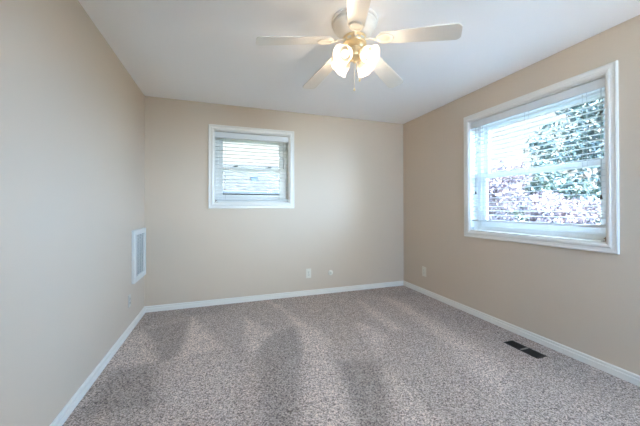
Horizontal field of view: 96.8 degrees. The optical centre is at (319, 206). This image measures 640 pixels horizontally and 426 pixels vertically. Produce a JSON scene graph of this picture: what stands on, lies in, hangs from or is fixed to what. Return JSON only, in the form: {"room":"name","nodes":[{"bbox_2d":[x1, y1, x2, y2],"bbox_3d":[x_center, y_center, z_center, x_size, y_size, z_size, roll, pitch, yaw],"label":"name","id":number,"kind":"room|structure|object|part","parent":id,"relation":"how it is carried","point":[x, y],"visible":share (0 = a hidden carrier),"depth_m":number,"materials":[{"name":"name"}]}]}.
{"room":"empty bedroom","nodes":[
{"label":"empty bedroom","id":0,"kind":"room"},
{"bbox_2d":[0,0,144,425],"bbox_3d":[-1.285,-0.038,0.867,0.200,2.440,5.271,0,0,-19],"label":"wall","id":1,"kind":"structure","parent":0,"point":[72,116],"depth_m":1.55,"materials":[{"name":"paint"}]},
{"bbox_2d":[49,307,144,425],"bbox_3d":[-1.179,1.148,0.888,0.015,0.067,4.857,0,0,-19],"label":"baseboard","id":2,"kind":"structure","parent":1,"relation":"attached to","point":[73,402],"depth_m":1.89,"materials":[{"name":"white paint"}]},
{"bbox_2d":[128,294,130,307],"bbox_3d":[-1.794,0.892,2.677,0.009,0.115,0.066,0,0,-19],"label":"wall outlet","id":3,"kind":"object","parent":1,"relation":"attached to","point":[129,295],"visible":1,"depth_m":2.67,"materials":[{"name":"beige plastic"}]},
{"bbox_2d":[131,228,145,283],"bbox_3d":[-1.879,0.497,2.954,0.028,0.519,0.432,0,0,-19],"label":"air vent","id":4,"kind":"object","parent":1,"relation":"in","point":[138,235],"visible":1,"depth_m":2.93,"materials":[{"name":"white metal"}]},
{"bbox_2d":[144,96,403,305],"bbox_3d":[-0.294,-0.024,3.885,3.629,2.440,0.200,0,0,-19],"label":"wall","id":5,"kind":"structure","parent":0,"point":[345,219],"depth_m":3.68,"materials":[{"name":"paint"}]},
{"bbox_2d":[208,124,293,208],"bbox_3d":[-0.876,-0.478,3.688,1.059,1.019,0.241,0,0,-19],"label":"window","id":6,"kind":"structure","parent":5,"relation":"in","point":[213,176],"depth_m":3.63,"materials":[{"name":"white paint"}]},
{"bbox_3d":[-0.902,-0.663,3.763,0.835,0.420,0.030,0,0,-19],"label":"sash","id":7,"kind":"part","parent":6,"relation":"part of","materials":[{"name":"white plastic"}]},
{"bbox_3d":[-0.897,-0.480,3.748,0.911,0.867,0.095,0,0,-19],"label":"frame","id":8,"kind":"part","parent":6,"relation":"part of","materials":[{"name":"white plastic"}]},
{"bbox_3d":[-0.890,-0.297,3.727,0.835,0.410,0.033,0,0,-19],"label":"sash","id":9,"kind":"part","parent":6,"relation":"part of","materials":[{"name":"white plastic"}]},
{"bbox_2d":[215,131,287,201],"bbox_3d":[-0.857,-0.479,3.631,0.907,0.865,0.072,0,0,-19],"label":"window blind","id":10,"kind":"object","parent":6,"relation":"attached to","point":[225,135],"visible":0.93,"depth_m":3.60,"materials":[{"name":"white plastic"}]},
{"bbox_3d":[-1.175,-0.471,3.530,0.002,0.783,0.057,0,0,-19],"label":"ladder cord","id":11,"kind":"part","parent":10,"relation":"part of","materials":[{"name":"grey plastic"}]},
{"bbox_3d":[-0.859,-0.078,3.636,0.901,0.018,0.050,0,0,-19],"label":"rail","id":12,"kind":"part","parent":10,"relation":"part of","materials":[{"name":"white plastic"}]},
{"bbox_3d":[-0.878,-0.041,3.694,0.911,0.012,0.224,0,0,-19],"label":"sill","id":13,"kind":"part","parent":6,"relation":"part of","materials":[{"name":"white paint"}]},
{"bbox_2d":[144,281,403,312],"bbox_3d":[-0.352,1.162,3.744,3.429,0.067,0.015,0,0,-19],"label":"baseboard","id":14,"kind":"structure","parent":5,"relation":"attached to","point":[164,307],"depth_m":3.62,"materials":[{"name":"white paint"}]},
{"bbox_2d":[306,269,310,277],"bbox_3d":[-0.153,0.904,3.817,0.070,0.125,0.009,0,0,-19],"label":"wall outlet","id":15,"kind":"object","parent":5,"relation":"attached to","point":[308,271],"visible":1,"depth_m":3.81,"materials":[{"name":"beige plastic"}]},
{"bbox_2d":[62,285,639,425],"bbox_3d":[0.434,1.182,1.447,3.429,0.001,4.871,0,0,-19],"label":"floor","id":16,"kind":"structure","parent":0,"point":[402,355],"depth_m":2.01,"materials":[{"name":"carpet"}]},
{"bbox_2d":[504,340,546,358],"bbox_3d":[1.690,1.182,2.353,0.104,0.005,0.283,0,0,-19],"label":"floor vent","id":17,"kind":"object","parent":16,"relation":"in","point":[512,343],"visible":1,"depth_m":2.34,"materials":[{"name":"black metal"}]},
{"bbox_2d":[78,0,639,123],"bbox_3d":[0.429,-1.358,1.461,3.829,0.200,5.271,0,0,-19],"label":"ceiling","id":18,"kind":"structure","parent":0,"point":[207,51],"depth_m":2.25,"materials":[{"name":"white paint"}]},
{"bbox_2d":[256,0,462,90],"bbox_3d":[0.197,-1.012,1.932,1.236,0.487,1.261,0,0,-19],"label":"ceiling fan","id":19,"kind":"object","parent":18,"relation":"hanging from","point":[354,24],"visible":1,"depth_m":1.85,"materials":[{"name":"white"}]},
{"bbox_3d":[-0.161,-1.066,1.833,0.494,0.090,0.132,0,0,-14],"label":"blade","id":20,"kind":"part","parent":19,"relation":"part of","materials":[{"name":"white wood"}]},
{"bbox_3d":[0.021,-1.064,2.275,0.132,0.090,0.494,0,0,-32],"label":"blade","id":21,"kind":"part","parent":19,"relation":"part of","materials":[{"name":"white wood"}]},
{"bbox_3d":[0.080,-1.102,1.892,0.202,0.055,0.088,0,0,-14],"label":"blade arm","id":22,"kind":"part","parent":19,"relation":"part of","materials":[{"name":"white"}]},
{"bbox_3d":[0.141,-0.977,2.006,0.130,0.134,0.134,0,0,-19],"label":"lamp shade","id":23,"kind":"part","parent":19,"relation":"part of","materials":[{"name":"white glass"}]},
{"bbox_3d":[0.158,-0.978,1.835,0.134,0.134,0.130,0,0,-19],"label":"lamp shade","id":24,"kind":"part","parent":19,"relation":"part of","materials":[{"name":"white glass"}]},
{"bbox_3d":[0.170,-0.995,1.855,0.068,0.060,0.054,0,0,-19],"label":"bulb","id":25,"kind":"part","parent":19,"relation":"part of","materials":[{"name":"white glass"}]},
{"bbox_3d":[0.235,-1.106,1.929,0.160,0.070,0.160,0,0,-19],"label":"motor","id":26,"kind":"part","parent":19,"relation":"part of","materials":[{"name":"gold metal"}]},
{"bbox_3d":[0.222,-1.103,1.770,0.088,0.055,0.202,0,0,4],"label":"blade arm","id":27,"kind":"part","parent":19,"relation":"part of","materials":[{"name":"white"}]},
{"bbox_3d":[0.204,-1.068,1.523,0.132,0.090,0.494,0,0,4],"label":"blade","id":28,"kind":"part","parent":19,"relation":"part of","materials":[{"name":"white wood"}]},
{"bbox_3d":[0.313,-0.977,2.022,0.134,0.134,0.130,0,0,-19],"label":"lamp shade","id":29,"kind":"part","parent":19,"relation":"part of","materials":[{"name":"white glass"}]},
{"bbox_3d":[0.308,-0.996,1.863,0.054,0.060,0.068,0,0,-19],"label":"bulb","id":30,"kind":"part","parent":19,"relation":"part of","materials":[{"name":"white glass"}]},
{"bbox_3d":[0.329,-0.978,1.851,0.130,0.134,0.134,0,0,-19],"label":"lamp shade","id":31,"kind":"part","parent":19,"relation":"part of","materials":[{"name":"white glass"}]},
{"bbox_3d":[0.382,-1.103,1.868,0.202,0.055,0.088,0,0,22],"label":"blade arm","id":32,"kind":"part","parent":19,"relation":"part of","materials":[{"name":"white"}]},
{"bbox_3d":[0.499,-1.065,2.239,0.132,0.090,0.494,0,0,40],"label":"blade","id":33,"kind":"part","parent":19,"relation":"part of","materials":[{"name":"white wood"}]},
{"bbox_3d":[0.611,-1.067,1.774,0.494,0.090,0.132,0,0,22],"label":"blade","id":34,"kind":"part","parent":19,"relation":"part of","materials":[{"name":"white wood"}]},
{"bbox_2d":[403,15,639,375],"bbox_3d":[2.149,-0.038,2.040,0.200,2.440,4.871,0,0,-19],"label":"wall","id":35,"kind":"structure","parent":0,"point":[587,302],"depth_m":2.46,"materials":[{"name":"paint"}]},
{"bbox_2d":[422,266,425,276],"bbox_3d":[1.415,0.890,3.863,0.009,0.130,0.078,0,0,-19],"label":"wall outlet","id":36,"kind":"object","parent":35,"relation":"attached to","point":[423,268],"visible":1,"depth_m":3.86,"materials":[{"name":"beige plastic"}]},
{"bbox_2d":[403,281,639,386],"bbox_3d":[2.051,1.148,1.992,0.015,0.067,4.857,0,0,-19],"label":"baseboard","id":37,"kind":"structure","parent":35,"relation":"attached to","point":[628,376],"depth_m":2.41,"materials":[{"name":"white paint"}]},
{"bbox_2d":[463,60,619,253],"bbox_3d":[1.948,-0.334,2.625,0.241,1.343,1.325,0,0,-19],"label":"window","id":38,"kind":"structure","parent":35,"relation":"in","point":[570,237],"depth_m":2.40,"materials":[{"name":"white paint"}]},
{"bbox_2d":[470,77,605,241],"bbox_3d":[1.891,-0.334,2.605,0.073,1.189,1.173,0,0,-19],"label":"window blind","id":39,"kind":"object","parent":38,"relation":"attached to","point":[600,83],"visible":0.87,"depth_m":2.42,"materials":[{"name":"white plastic"}]},
{"bbox_3d":[1.696,-0.506,3.093,0.003,0.691,0.008,0,0,-28],"label":"pull cord","id":40,"kind":"part","parent":39,"relation":"part of","materials":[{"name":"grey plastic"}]},
{"bbox_3d":[1.899,-0.364,2.608,0.057,1.031,0.002,0,0,-19],"label":"ladder cord","id":41,"kind":"part","parent":39,"relation":"part of","materials":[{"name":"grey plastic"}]},
{"bbox_3d":[1.899,0.152,2.605,0.050,0.018,1.167,0,0,-19],"label":"rail","id":42,"kind":"part","parent":39,"relation":"part of","materials":[{"name":"white plastic"}]},
{"bbox_3d":[2.041,-0.366,2.190,0.057,1.031,0.002,0,0,-19],"label":"ladder cord","id":43,"kind":"part","parent":39,"relation":"part of","materials":[{"name":"white fabric"}]},
{"bbox_3d":[2.047,-0.469,2.068,0.003,0.778,0.008,0,0,-28],"label":"pull cord","id":44,"kind":"part","parent":39,"relation":"part of","materials":[{"name":"white fabric"}]},
{"bbox_3d":[1.958,0.266,2.624,0.224,0.012,1.177,0,0,-19],"label":"sill","id":45,"kind":"part","parent":38,"relation":"part of","materials":[{"name":"white paint"}]},
{"bbox_3d":[2.008,-0.336,2.645,0.095,1.191,1.177,0,0,-19],"label":"frame","id":46,"kind":"part","parent":38,"relation":"part of","materials":[{"name":"white plastic"}]},
{"bbox_3d":[1.989,-0.071,2.637,0.033,0.570,1.101,0,0,-19],"label":"sash","id":47,"kind":"part","parent":38,"relation":"part of","materials":[{"name":"white plastic"}]},
{"bbox_3d":[2.022,-0.600,2.651,0.030,0.584,1.101,0,0,-19],"label":"sash","id":48,"kind":"part","parent":38,"relation":"part of","materials":[{"name":"white plastic"}]},
{"label":"outside","id":49,"kind":"structure","parent":0,"visible":0},
{"bbox_3d":[-0.237,2.046,31.611,100.000,0.200,100.000,0,0,-19],"label":"lawn","id":50,"kind":"structure","parent":49,"visible":0},
{"bbox_2d":[223,164,278,194],"bbox_3d":[-4.064,-0.564,21.167,19.000,4.921,14.120,0,0,-19],"label":"neighbor house","id":51,"kind":"structure","parent":50,"relation":"on","point":[272,185],"depth_m":15.94,"materials":[{"name":"brick"}]},
{"bbox_2d":[488,158,532,220],"bbox_3d":[3.371,0.440,5.648,1.465,2.728,1.354,0,0,28],"label":"shrub","id":52,"kind":"object","parent":50,"relation":"on","point":[511,187],"visible":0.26,"depth_m":5.28,"materials":[{"name":"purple plant"}]},
{"bbox_2d":[507,158,600,224],"bbox_3d":[6.734,0.210,7.793,2.377,3.197,2.312,0,0,-19],"label":"shrub","id":53,"kind":"object","parent":50,"relation":"on","point":[540,183],"visible":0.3,"depth_m":7.30,"materials":[{"name":"green plant"}]},
{"bbox_2d":[515,191,600,224],"bbox_3d":[4.813,0.727,5.687,1.635,2.150,1.526,0,0,-19],"label":"shrub","id":54,"kind":"object","parent":50,"relation":"on","point":[544,197],"visible":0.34,"depth_m":5.47,"materials":[{"name":"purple plant"}]},
{"bbox_2d":[523,98,603,190],"bbox_3d":[11.097,-2.026,10.625,5.121,7.692,5.167,0,0,-19],"label":"leafy tree","id":55,"kind":"object","parent":50,"relation":"on","point":[597,125],"visible":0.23,"depth_m":10.80,"materials":[{"name":"green plant"}]}
]}

